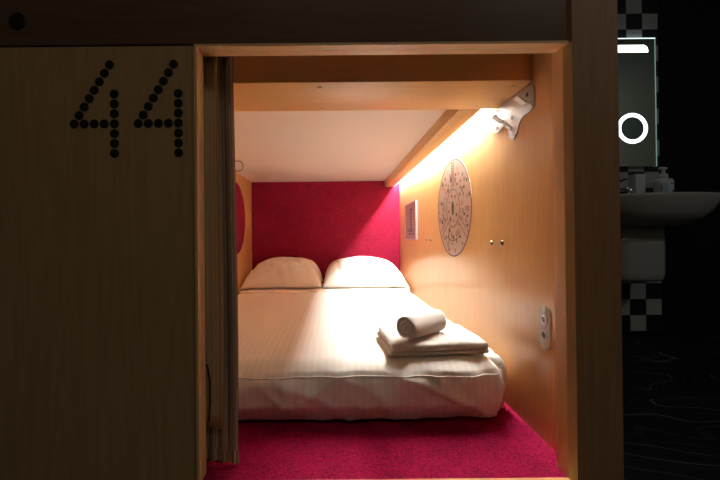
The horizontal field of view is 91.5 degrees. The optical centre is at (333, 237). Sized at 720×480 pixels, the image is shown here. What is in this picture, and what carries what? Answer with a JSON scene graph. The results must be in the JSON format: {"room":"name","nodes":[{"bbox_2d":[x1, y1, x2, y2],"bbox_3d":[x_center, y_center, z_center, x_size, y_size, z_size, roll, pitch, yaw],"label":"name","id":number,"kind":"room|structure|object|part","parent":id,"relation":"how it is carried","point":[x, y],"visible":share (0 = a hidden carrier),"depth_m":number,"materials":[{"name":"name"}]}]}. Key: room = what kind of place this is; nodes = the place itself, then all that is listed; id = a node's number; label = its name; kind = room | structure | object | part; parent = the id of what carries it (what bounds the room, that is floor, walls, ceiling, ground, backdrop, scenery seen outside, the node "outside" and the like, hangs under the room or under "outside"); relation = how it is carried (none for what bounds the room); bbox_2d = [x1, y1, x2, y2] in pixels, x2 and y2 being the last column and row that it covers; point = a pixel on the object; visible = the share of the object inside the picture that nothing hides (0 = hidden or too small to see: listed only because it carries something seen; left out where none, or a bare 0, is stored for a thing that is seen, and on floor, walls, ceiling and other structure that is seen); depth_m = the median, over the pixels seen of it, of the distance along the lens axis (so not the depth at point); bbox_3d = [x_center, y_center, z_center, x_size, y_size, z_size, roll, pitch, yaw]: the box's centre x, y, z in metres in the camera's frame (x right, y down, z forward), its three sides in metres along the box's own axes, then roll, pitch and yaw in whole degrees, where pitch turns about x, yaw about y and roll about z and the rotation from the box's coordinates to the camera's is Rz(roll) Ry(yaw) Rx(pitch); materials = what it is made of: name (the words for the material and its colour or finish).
{"room":"capsule hotel","nodes":[
{"label":"capsule hotel","id":0,"kind":"room"},
{"bbox_2d":[0,46,196,479],"bbox_3d":[-1.105,0.114,0.819,1.588,1.089,0.040,-1,0,0],"label":"wall","id":1,"kind":"structure","parent":0,"point":[98,300],"depth_m":0.80,"materials":[{"name":"brown wood"}]},
{"bbox_2d":[70,60,118,157],"bbox_3d":[-0.549,-0.292,0.802,0.113,0.224,0.001,-1,0,0],"label":"number","id":2,"kind":"object","parent":1,"relation":"in","point":[114,143],"depth_m":0.80,"materials":[{"name":"black"}]},
{"bbox_2d":[134,60,182,156],"bbox_3d":[-0.402,-0.294,0.802,0.113,0.224,0.001,-1,0,0],"label":"number","id":3,"kind":"object","parent":1,"relation":"in","point":[173,64],"depth_m":0.80,"materials":[{"name":"black"}]},
{"bbox_2d":[0,0,565,47],"bbox_3d":[-0.688,-0.592,0.822,2.436,0.308,0.043,-1,0,0],"label":"beam","id":4,"kind":"structure","parent":1,"relation":"attached to","point":[49,23],"depth_m":0.80,"materials":[{"name":"brown wood"}]},
{"bbox_2d":[9,12,25,29],"bbox_3d":[-0.723,-0.493,0.798,0.039,0.039,0.004,-1,0,0],"label":"bolt cover","id":5,"kind":"object","parent":4,"relation":"attached to","point":[17,21],"visible":1,"depth_m":0.80,"materials":[{"name":"black"}]},
{"bbox_2d":[194,40,577,479],"bbox_3d":[0.117,0.058,0.824,0.864,1.005,0.058,-1,0,0],"label":"trim","id":6,"kind":"structure","parent":1,"relation":"attached to","point":[562,68],"depth_m":0.81,"materials":[{"name":"brown wood"}]},
{"bbox_2d":[354,477,571,479],"bbox_3d":[0.118,0.575,0.791,0.858,0.031,0.038,-1,0,0],"label":"trim","id":7,"kind":"structure","parent":1,"relation":"attached to","point":[565,478],"depth_m":0.81,"materials":[{"name":"brown wood"}]},
{"bbox_2d":[235,171,251,294],"bbox_3d":[-0.723,0.018,1.931,0.030,1.114,2.178,-1,0,0],"label":"wall","id":8,"kind":"structure","parent":0,"point":[244,259],"depth_m":2.83,"materials":[{"name":"brown wood"}]},
{"bbox_2d":[236,181,245,255],"bbox_3d":[-0.708,-0.136,2.531,0.003,0.544,0.544,-1,0,0],"label":"upholstered panel","id":9,"kind":"object","parent":8,"relation":"attached to","point":[240,205],"visible":0.46,"depth_m":2.65,"materials":[{"name":"fabric"}]},
{"bbox_2d":[251,181,399,282],"bbox_3d":[-0.069,0.018,3.035,1.338,1.114,0.030,-1,0,0],"label":"wall","id":10,"kind":"structure","parent":0,"point":[323,223],"depth_m":3.02,"materials":[{"name":"fabric"}]},
{"bbox_2d":[384,109,479,186],"bbox_3d":[0.473,-0.464,2.120,0.075,0.052,1.804,-1,0,0],"label":"trim","id":11,"kind":"structure","parent":10,"relation":"attached to","point":[450,121],"depth_m":1.63,"materials":[{"name":"brown wood"}]},
{"bbox_2d":[234,110,445,181],"bbox_3d":[-0.074,-0.515,2.121,1.278,0.060,1.804,-1,0,0],"label":"ceiling","id":12,"kind":"structure","parent":0,"point":[358,145],"depth_m":1.80,"materials":[{"name":"white paint"}]},
{"bbox_2d":[394,109,480,186],"bbox_3d":[0.536,-0.464,2.120,0.050,0.053,1.765,-1,0,0],"label":"strip light","id":13,"kind":"object","parent":12,"relation":"attached to","point":[479,111],"visible":0.21,"depth_m":1.60,"materials":[{"name":"white plastic"}]},
{"bbox_2d":[203,403,566,479],"bbox_3d":[-0.063,0.611,1.929,1.338,0.086,2.236,-1,0,0],"label":"floor","id":14,"kind":"structure","parent":0,"point":[502,445],"depth_m":0.92,"materials":[{"name":"carpet"}]},
{"bbox_2d":[238,283,506,420],"bbox_3d":[-0.065,0.471,2.004,1.262,0.196,1.997,-1,0,0],"label":"bed","id":15,"kind":"object","parent":14,"relation":"on","point":[318,353],"visible":0.62,"depth_m":1.06,"materials":[{"name":"beige fabric"}]},
{"bbox_2d":[239,257,322,289],"bbox_3d":[-0.397,0.274,2.799,0.612,0.228,0.430,-1,0,0],"label":"pillow","id":16,"kind":"object","parent":15,"relation":"on","point":[277,272],"visible":1,"depth_m":2.62,"materials":[{"name":"white fabric"}]},
{"bbox_2d":[323,256,410,288],"bbox_3d":[0.238,0.268,2.784,0.646,0.229,0.440,-1,0,0],"label":"pillow","id":17,"kind":"object","parent":15,"relation":"on","point":[357,271],"visible":1,"depth_m":2.60,"materials":[{"name":"white fabric"}]},
{"bbox_2d":[377,323,488,355],"bbox_3d":[0.325,0.348,1.209,0.327,0.046,0.270,-1,0,0],"label":"folded towel","id":18,"kind":"object","parent":15,"relation":"on","point":[454,339],"visible":0.73,"depth_m":1.09,"materials":[{"name":"white fabric"}]},
{"bbox_2d":[396,309,446,340],"bbox_3d":[0.292,0.288,1.160,0.186,0.075,0.073,0,0,-41],"label":"rolled towel","id":19,"kind":"object","parent":18,"relation":"on","point":[414,326],"visible":1,"depth_m":1.12,"materials":[{"name":"white fabric"}]},
{"bbox_3d":[-0.064,0.486,2.035,1.222,0.165,1.915,-1,0,0],"label":"mattress","id":20,"kind":"part","parent":15,"relation":"part of","materials":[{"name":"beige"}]},
{"bbox_2d":[399,53,556,451],"bbox_3d":[0.585,0.005,1.938,0.030,1.114,2.165,-1,0,0],"label":"wall","id":21,"kind":"structure","parent":0,"point":[496,292],"depth_m":1.17,"materials":[{"name":"brown wood"}]},
{"bbox_2d":[233,53,532,111],"bbox_3d":[-0.074,-0.493,1.107,1.278,0.114,0.222,-1,0,0],"label":"trim","id":22,"kind":"structure","parent":21,"relation":"attached to","point":[419,81],"depth_m":0.99,"materials":[{"name":"brown wood"}]},
{"bbox_2d":[405,200,417,239],"bbox_3d":[0.563,-0.116,2.560,0.012,0.271,0.338,-1,0,0],"label":"framed notice","id":23,"kind":"object","parent":21,"relation":"attached to","point":[410,208],"visible":1,"depth_m":2.54,"materials":[{"name":"white paper"}]},
{"bbox_2d":[438,158,471,256],"bbox_3d":[0.568,-0.138,1.673,0.002,0.464,0.464,-1,0,0],"label":"wall medallion","id":24,"kind":"object","parent":21,"relation":"attached to","point":[455,193],"visible":1,"depth_m":1.64,"materials":[{"name":"beige"}]},
{"bbox_2d":[490,80,534,139],"bbox_3d":[0.548,-0.375,1.124,0.038,0.136,0.280,-1,0,0],"label":"plate","id":25,"kind":"object","parent":21,"relation":"attached to","point":[510,114],"visible":1,"depth_m":1.09,"materials":[{"name":"grey metal"}]},
{"bbox_2d":[539,306,550,349],"bbox_3d":[0.569,0.245,0.946,0.006,0.118,0.044,-1,0,0],"label":"socket plate","id":26,"kind":"object","parent":21,"relation":"attached to","point":[544,313],"visible":1,"depth_m":0.94,"materials":[{"name":"beige"}]},
{"bbox_2d":[552,0,623,479],"bbox_3d":[0.588,-0.748,0.830,0.116,2.780,0.057,-1,0,0],"label":"wooden post","id":27,"kind":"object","parent":21,"relation":"attached to","point":[591,25],"depth_m":0.80,"materials":[{"name":"brown wood"}]},
{"bbox_2d":[622,336,719,479],"bbox_3d":[0.631,0.665,0.596,5.250,0.050,5.600,-1,0,0],"label":"floor","id":28,"kind":"structure","parent":0,"point":[671,384],"depth_m":1.31,"materials":[{"name":"black wood"}]},
{"bbox_2d":[657,0,719,335],"bbox_3d":[2.668,-0.760,2.304,1.150,2.780,0.100,-1,0,0],"label":"wall","id":29,"kind":"structure","parent":0,"point":[688,30],"depth_m":2.25,"materials":[{"name":"black"}]},
{"bbox_2d":[618,38,656,166],"bbox_3d":[1.628,-0.857,2.241,0.849,0.820,0.023,-1,0,0],"label":"mirror","id":30,"kind":"object","parent":29,"relation":"attached to","point":[636,56],"visible":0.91,"depth_m":2.23,"materials":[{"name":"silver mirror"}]},
{"bbox_2d":[622,118,642,138],"bbox_3d":[1.901,-0.693,2.229,0.133,0.133,0.001,-1,0,0],"label":"mirror","id":31,"kind":"object","parent":30,"relation":"attached to","point":[632,128],"depth_m":2.23,"materials":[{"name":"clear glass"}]},
{"bbox_2d":[618,45,647,52],"bbox_3d":[1.618,-1.199,2.232,0.769,0.047,0.001,-1,0,0],"label":"light","id":32,"kind":"object","parent":30,"relation":"attached to","point":[621,48],"depth_m":2.23,"materials":[{"name":"white plastic"}]},
{"bbox_2d":[619,113,647,143],"bbox_3d":[1.901,-0.693,2.229,0.194,0.194,0.001,-1,0,0],"label":"light","id":33,"kind":"object","parent":30,"relation":"attached to","point":[633,127],"depth_m":2.23,"materials":[{"name":"white plastic"}]},
{"bbox_2d":[617,0,661,330],"bbox_3d":[1.369,-0.747,2.304,1.447,2.780,0.100,-1,0,0],"label":"wall tile","id":34,"kind":"structure","parent":29,"relation":"attached to","point":[641,302],"depth_m":2.25,"materials":[{"name":"black tile"}]},
{"bbox_2d":[620,192,719,281],"bbox_3d":[1.780,0.015,2.016,0.690,0.488,0.470,-1,0,0],"label":"washbasin","id":35,"kind":"object","parent":34,"relation":"attached to","point":[643,216],"visible":0.59,"depth_m":1.88,"materials":[{"name":"grey ceramic"}]},
{"bbox_2d":[620,178,632,192],"bbox_3d":[1.740,-0.296,2.134,0.105,0.140,0.155,-1,0,30],"label":"tap","id":36,"kind":"object","parent":35,"relation":"on","point":[629,190],"visible":0.26,"depth_m":2.09,"materials":[{"name":"silver metal"}]},
{"bbox_3d":[1.742,-0.279,2.117,0.024,0.041,0.143,-1,0,0],"label":"spout","id":37,"kind":"part","parent":36,"relation":"part of","materials":[{"name":"silver metal"}]},
{"bbox_2d":[628,174,644,193],"bbox_3d":[1.826,-0.302,2.122,0.082,0.150,0.070,-1,0,0],"label":"box","id":38,"kind":"object","parent":35,"relation":"on","point":[636,182],"visible":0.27,"depth_m":2.09,"materials":[{"name":"white plastic"}]},
{"bbox_2d":[653,167,674,191],"bbox_3d":[1.979,-0.324,2.101,0.088,0.190,0.065,-1,0,0],"label":"soap dispenser","id":39,"kind":"object","parent":35,"relation":"on","point":[663,184],"visible":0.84,"depth_m":2.08,"materials":[{"name":"white plastic"}]},
{"bbox_3d":[1.959,-0.279,2.069,0.037,0.080,0.001,-1,0,0],"label":"label panel","id":40,"kind":"part","parent":39,"relation":"part of","materials":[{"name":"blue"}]},
{"bbox_3d":[1.779,-0.146,2.017,0.690,0.166,0.470,-1,0,0],"label":"bowl","id":41,"kind":"part","parent":35,"relation":"part of","materials":[{"name":"grey ceramic"}]},
{"bbox_3d":[-0.074,-0.566,1.032,1.278,0.030,0.373,-1,0,0],"label":"ceiling","id":42,"kind":"structure","parent":0,"visible":0},
{"bbox_3d":[-0.074,-0.514,0.898,1.276,0.074,0.020,-1,0,0],"label":"rail","id":43,"kind":"object","parent":42,"relation":"attached to","visible":0},
{"bbox_2d":[203,56,238,463],"bbox_3d":[-0.330,0.043,0.872,0.178,1.033,0.038,-1,0,2],"label":"curtain","id":44,"kind":"object","parent":43,"relation":"hanging from","point":[221,283],"visible":0.43,"depth_m":0.87,"materials":[{"name":"beige fabric"}]},
{"bbox_3d":[-0.310,0.378,0.855,0.020,0.147,0.006,-1,0,0],"label":"pull cord","id":45,"kind":"part","parent":44,"relation":"part of","materials":[{"name":"black fabric"}]}
]}

